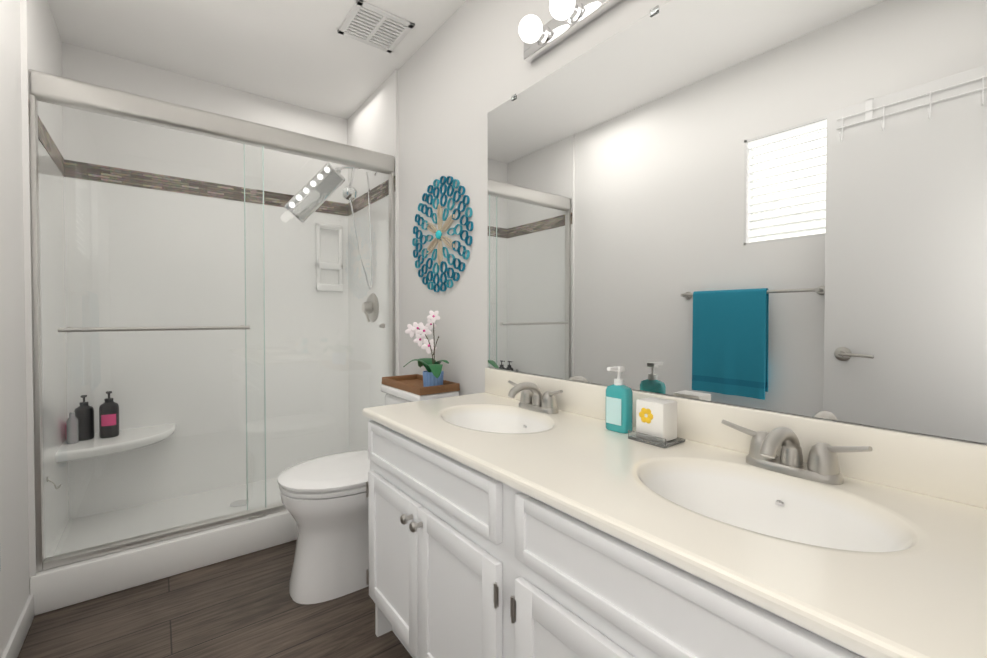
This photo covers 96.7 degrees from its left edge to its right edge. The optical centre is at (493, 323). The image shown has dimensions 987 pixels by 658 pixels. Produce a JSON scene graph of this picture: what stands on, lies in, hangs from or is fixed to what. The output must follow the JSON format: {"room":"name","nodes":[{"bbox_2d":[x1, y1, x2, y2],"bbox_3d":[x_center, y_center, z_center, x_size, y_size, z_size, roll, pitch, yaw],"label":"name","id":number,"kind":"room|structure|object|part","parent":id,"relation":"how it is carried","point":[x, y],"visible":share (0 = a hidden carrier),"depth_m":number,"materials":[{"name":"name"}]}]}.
{"room":"bathroom","nodes":[
{"label":"bathroom","id":0,"kind":"room"},
{"bbox_2d":[0,0,29,657],"bbox_3d":[-1.192,-0.151,0.857,0.100,2.440,3.480,-1,1,-37],"label":"wall","id":1,"kind":"structure","parent":0,"point":[14,563],"depth_m":1.42,"materials":[{"name":"white paint"}]},
{"bbox_2d":[1,594,33,657],"bbox_3d":[-0.904,1.031,0.592,0.012,0.085,2.480,-1,1,-37],"label":"baseboard","id":2,"kind":"structure","parent":1,"relation":"attached to","point":[18,637],"depth_m":1.43,"materials":[{"name":"white wood"}]},
{"bbox_2d":[17,540,411,657],"bbox_3d":[-0.581,1.112,1.345,1.640,0.100,3.480,-1,1,-37],"label":"floor","id":3,"kind":"structure","parent":0,"point":[245,606],"depth_m":1.55,"materials":[{"name":"brown wood"}]},
{"bbox_2d":[30,477,297,615],"bbox_3d":[-1.335,0.974,2.327,1.440,0.145,0.800,-1,1,-37],"label":"pan","id":4,"kind":"object","parent":3,"relation":"on","point":[52,589],"visible":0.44,"depth_m":1.95,"materials":[{"name":"white plastic"}]},
{"bbox_2d":[28,69,394,571],"bbox_3d":[-1.123,-0.010,2.035,1.436,1.829,0.065,-1,1,-37],"label":"shower door","id":5,"kind":"structure","parent":4,"relation":"on","point":[63,91],"depth_m":1.83,"materials":[{"name":"clear glass"}]},
{"label":"glass","id":6,"kind":"part","parent":5,"relation":"part of","materials":[{"name":"clear glass"}]},
{"bbox_2d":[58,323,384,332],"bbox_3d":[-1.099,0.020,2.016,1.283,0.027,0.073,-1,1,-37],"label":"bar","id":7,"kind":"object","parent":5,"relation":"attached to","point":[69,329],"visible":1,"depth_m":1.76,"materials":[{"name":"silver metal"}]},
{"bbox_2d":[244,144,247,509],"bbox_3d":[-1.146,0.025,2.030,0.004,1.694,0.006,-1,1,-37],"label":"shower door glass edge","id":8,"kind":"object","parent":5,"relation":"attached to","point":[244,144],"depth_m":2.03,"materials":[{"name":"grey"}]},
{"bbox_2d":[262,146,265,507],"bbox_3d":[-1.076,0.024,2.059,0.004,1.694,0.006,-1,1,-37],"label":"shower door glass edge","id":9,"kind":"object","parent":5,"relation":"attached to","point":[264,325],"depth_m":2.06,"materials":[{"name":"grey"}]},
{"label":"glass","id":10,"kind":"part","parent":5,"relation":"part of","materials":[{"name":"clear glass"}]},
{"bbox_2d":[230,500,248,506],"bbox_3d":[-1.384,0.983,2.391,0.090,0.004,0.090,-1,1,-37],"label":"floor drain","id":11,"kind":"object","parent":4,"relation":"on","point":[235,504],"depth_m":2.38,"materials":[{"name":"silver metal"}]},
{"bbox_2d":[277,384,458,603],"bbox_3d":[-0.542,0.676,1.879,0.694,0.755,0.406,-1,1,-37],"label":"toilet","id":12,"kind":"object","parent":3,"relation":"on","point":[324,499],"visible":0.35,"depth_m":1.68,"materials":[{"name":"white ceramic"}]},
{"bbox_2d":[381,374,459,394],"bbox_3d":[-0.344,0.278,2.021,0.194,0.032,0.395,-1,1,-37],"label":"tray","id":13,"kind":"object","parent":12,"relation":"on","point":[412,383],"visible":0.94,"depth_m":1.95,"materials":[{"name":"brown wood"}]},
{"bbox_2d":[403,310,448,386],"bbox_3d":[-0.305,0.115,1.920,0.160,0.342,0.330,-1,1,-37],"label":"orchid","id":14,"kind":"object","parent":13,"relation":"on","point":[433,374],"visible":1,"depth_m":1.92,"materials":[{"name":"white plant"}]},
{"bbox_3d":[-0.306,0.092,1.965,0.023,0.255,0.226,-1,1,-37],"label":"stem","id":15,"kind":"part","parent":14,"relation":"part of","materials":[{"name":"brown"}]},
{"bbox_3d":[-0.264,0.248,1.921,0.092,0.076,0.091,-1,1,-37],"label":"pot","id":16,"kind":"part","parent":14,"relation":"part of","materials":[{"name":"blue ceramic"}]},
{"bbox_2d":[362,368,986,657],"bbox_3d":[0.262,0.630,0.962,0.554,0.875,1.654,-1,1,-37],"label":"bathroom vanity","id":17,"kind":"object","parent":3,"relation":"on","point":[512,514],"visible":1,"depth_m":0.79,"materials":[{"name":"painted wood"},{"name":"cultured marble"},{"name":"brushed nickel"}]},
{"bbox_2d":[508,381,562,413],"bbox_3d":[0.109,0.237,1.419,0.155,0.095,0.254,-1,1,-37],"label":"faucet","id":18,"kind":"object","parent":17,"relation":"on","point":[532,401],"depth_m":1.42,"materials":[{"name":"silver metal"}]},
{"bbox_2d":[606,366,632,432],"bbox_3d":[0.328,0.202,1.171,0.067,0.172,0.072,-1,1,-37],"label":"soap dispenser","id":19,"kind":"object","parent":17,"relation":"on","point":[619,406],"visible":0.98,"depth_m":1.16,"materials":[{"name":"teal plastic"}]},
{"bbox_2d":[628,397,684,447],"bbox_3d":[0.403,0.240,1.084,0.090,0.099,0.100,-1,1,-37],"label":"candle","id":20,"kind":"object","parent":17,"relation":"on","point":[656,421],"visible":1,"depth_m":1.06,"materials":[{"name":"white wax"}]},
{"bbox_2d":[721,419,872,484],"bbox_3d":[0.553,0.246,0.840,0.155,0.095,0.254,-1,1,-37],"label":"faucet","id":21,"kind":"object","parent":17,"relation":"on","point":[822,466],"depth_m":0.84,"materials":[{"name":"silver metal"}]},
{"bbox_2d":[48,0,465,118],"bbox_3d":[-0.581,-1.428,1.306,1.640,0.100,3.480,-1,1,-37],"label":"ceiling","id":22,"kind":"structure","parent":0,"point":[303,53],"depth_m":2.17,"materials":[{"name":"white paint"}]},
{"bbox_2d":[337,0,414,52],"bbox_3d":[-0.553,-1.383,2.059,0.270,0.012,0.270,-1,1,-37],"label":"ceiling vent","id":23,"kind":"object","parent":22,"relation":"in","point":[367,23],"visible":1,"depth_m":2.04,"materials":[{"name":"white"}]},
{"bbox_2d":[398,0,986,444],"bbox_3d":[0.030,-0.166,1.794,0.100,2.440,3.480,-1,1,-37],"label":"wall","id":24,"kind":"structure","parent":0,"point":[464,70],"depth_m":1.92,"materials":[{"name":"white paint"}]},
{"bbox_2d":[412,176,472,291],"bbox_3d":[-0.258,-0.415,2.061,0.024,0.534,0.538,-1,1,-37],"label":"artwork","id":25,"kind":"object","parent":24,"relation":"attached to","point":[439,251],"visible":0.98,"depth_m":2.05,"materials":[{"name":"teal"}]},
{"bbox_2d":[519,0,622,62],"bbox_3d":[0.441,-0.952,1.055,0.128,0.078,1.187,-1,1,-37],"label":"vanity light","id":26,"kind":"object","parent":24,"relation":"attached to","point":[570,18],"visible":1,"depth_m":1.39,"materials":[{"name":"white glass"}]},
{"bbox_2d":[488,0,986,443],"bbox_3d":[0.479,-0.326,1.114,0.008,1.027,1.651,-1,1,-37],"label":"mirror","id":27,"kind":"object","parent":24,"relation":"attached to","point":[777,205],"visible":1,"depth_m":0.97,"materials":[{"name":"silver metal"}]},
{"bbox_3d":[-1.609,-0.179,2.666,1.640,2.440,0.100,-1,1,-37],"label":"wall","id":28,"kind":"structure","parent":0,"visible":0},
{"bbox_2d":[20,0,398,576],"bbox_3d":[-1.098,-0.241,1.999,1.440,2.295,0.006,-1,1,-37],"label":"trim","id":29,"kind":"structure","parent":28,"relation":"attached to","point":[27,279],"depth_m":1.57,"materials":[{"name":"white paint"}]},
{"bbox_2d":[27,0,394,203],"bbox_3d":[-1.339,-1.104,2.300,1.440,0.580,0.788,-1,1,-37],"label":"wall","id":30,"kind":"structure","parent":28,"relation":"attached to","point":[368,123],"depth_m":2.47,"materials":[{"name":"white paint"}]},
{"bbox_2d":[28,99,394,215],"bbox_3d":[-1.339,-0.771,2.305,1.440,0.085,0.788,-1,1,-37],"label":"wall band","id":31,"kind":"object","parent":28,"relation":"attached to","point":[83,170],"visible":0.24,"depth_m":2.45,"materials":[{"name":"tile"}]},
{"bbox_2d":[38,139,395,557],"bbox_3d":[-1.339,0.129,2.319,1.440,1.715,0.788,-1,1,-37],"label":"wall surround","id":32,"kind":"object","parent":28,"relation":"attached to","point":[349,333],"visible":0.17,"depth_m":2.52,"materials":[{"name":"white plastic"}]},
{"bbox_2d":[47,477,60,489],"bbox_3d":[-1.796,0.653,1.793,0.043,0.057,0.020,-1,1,-37],"label":"hook","id":33,"kind":"object","parent":32,"relation":"attached to","point":[55,486],"depth_m":1.79,"materials":[{"name":"silver metal"}]},
{"bbox_2d":[55,424,175,462],"bbox_3d":[-1.855,0.593,2.197,0.440,0.050,0.340,-1,1,-37],"label":"shower shelf","id":34,"kind":"object","parent":32,"relation":"attached to","point":[85,447],"depth_m":2.11,"materials":[{"name":"white plastic"}]},
{"bbox_2d":[66,412,78,443],"bbox_3d":[-1.995,0.497,2.079,0.042,0.145,0.041,-1,1,-37],"label":"clear bottle","id":35,"kind":"object","parent":34,"relation":"on","point":[73,436],"depth_m":2.07,"materials":[{"name":"white"}]},
{"bbox_2d":[74,395,93,440],"bbox_3d":[-2.002,0.461,2.146,0.072,0.215,0.076,-1,1,-37],"label":"shampoo bottle","id":36,"kind":"object","parent":34,"relation":"on","point":[84,426],"depth_m":2.13,"materials":[{"name":"black plastic"}]},
{"bbox_2d":[99,391,118,437],"bbox_3d":[-1.923,0.454,2.195,0.076,0.226,0.078,-1,1,-37],"label":"shampoo bottle","id":37,"kind":"object","parent":34,"relation":"on","point":[107,411],"depth_m":2.17,"materials":[{"name":"black plastic"}]},
{"bbox_2d":[316,223,342,291],"bbox_3d":[-1.101,-0.439,2.950,0.175,0.450,0.042,-1,1,-37],"label":"wall niche","id":38,"kind":"object","parent":32,"relation":"attached to","point":[338,287],"depth_m":2.94,"materials":[{"name":"white plastic"}]},
{"bbox_2d":[284,163,378,321],"bbox_3d":[-0.937,-0.475,2.550,0.484,0.944,0.191,-1,1,-37],"label":"shower fixture","id":39,"kind":"object","parent":32,"relation":"attached to","point":[303,218],"depth_m":2.52,"materials":[{"name":"silver metal"}]}
]}

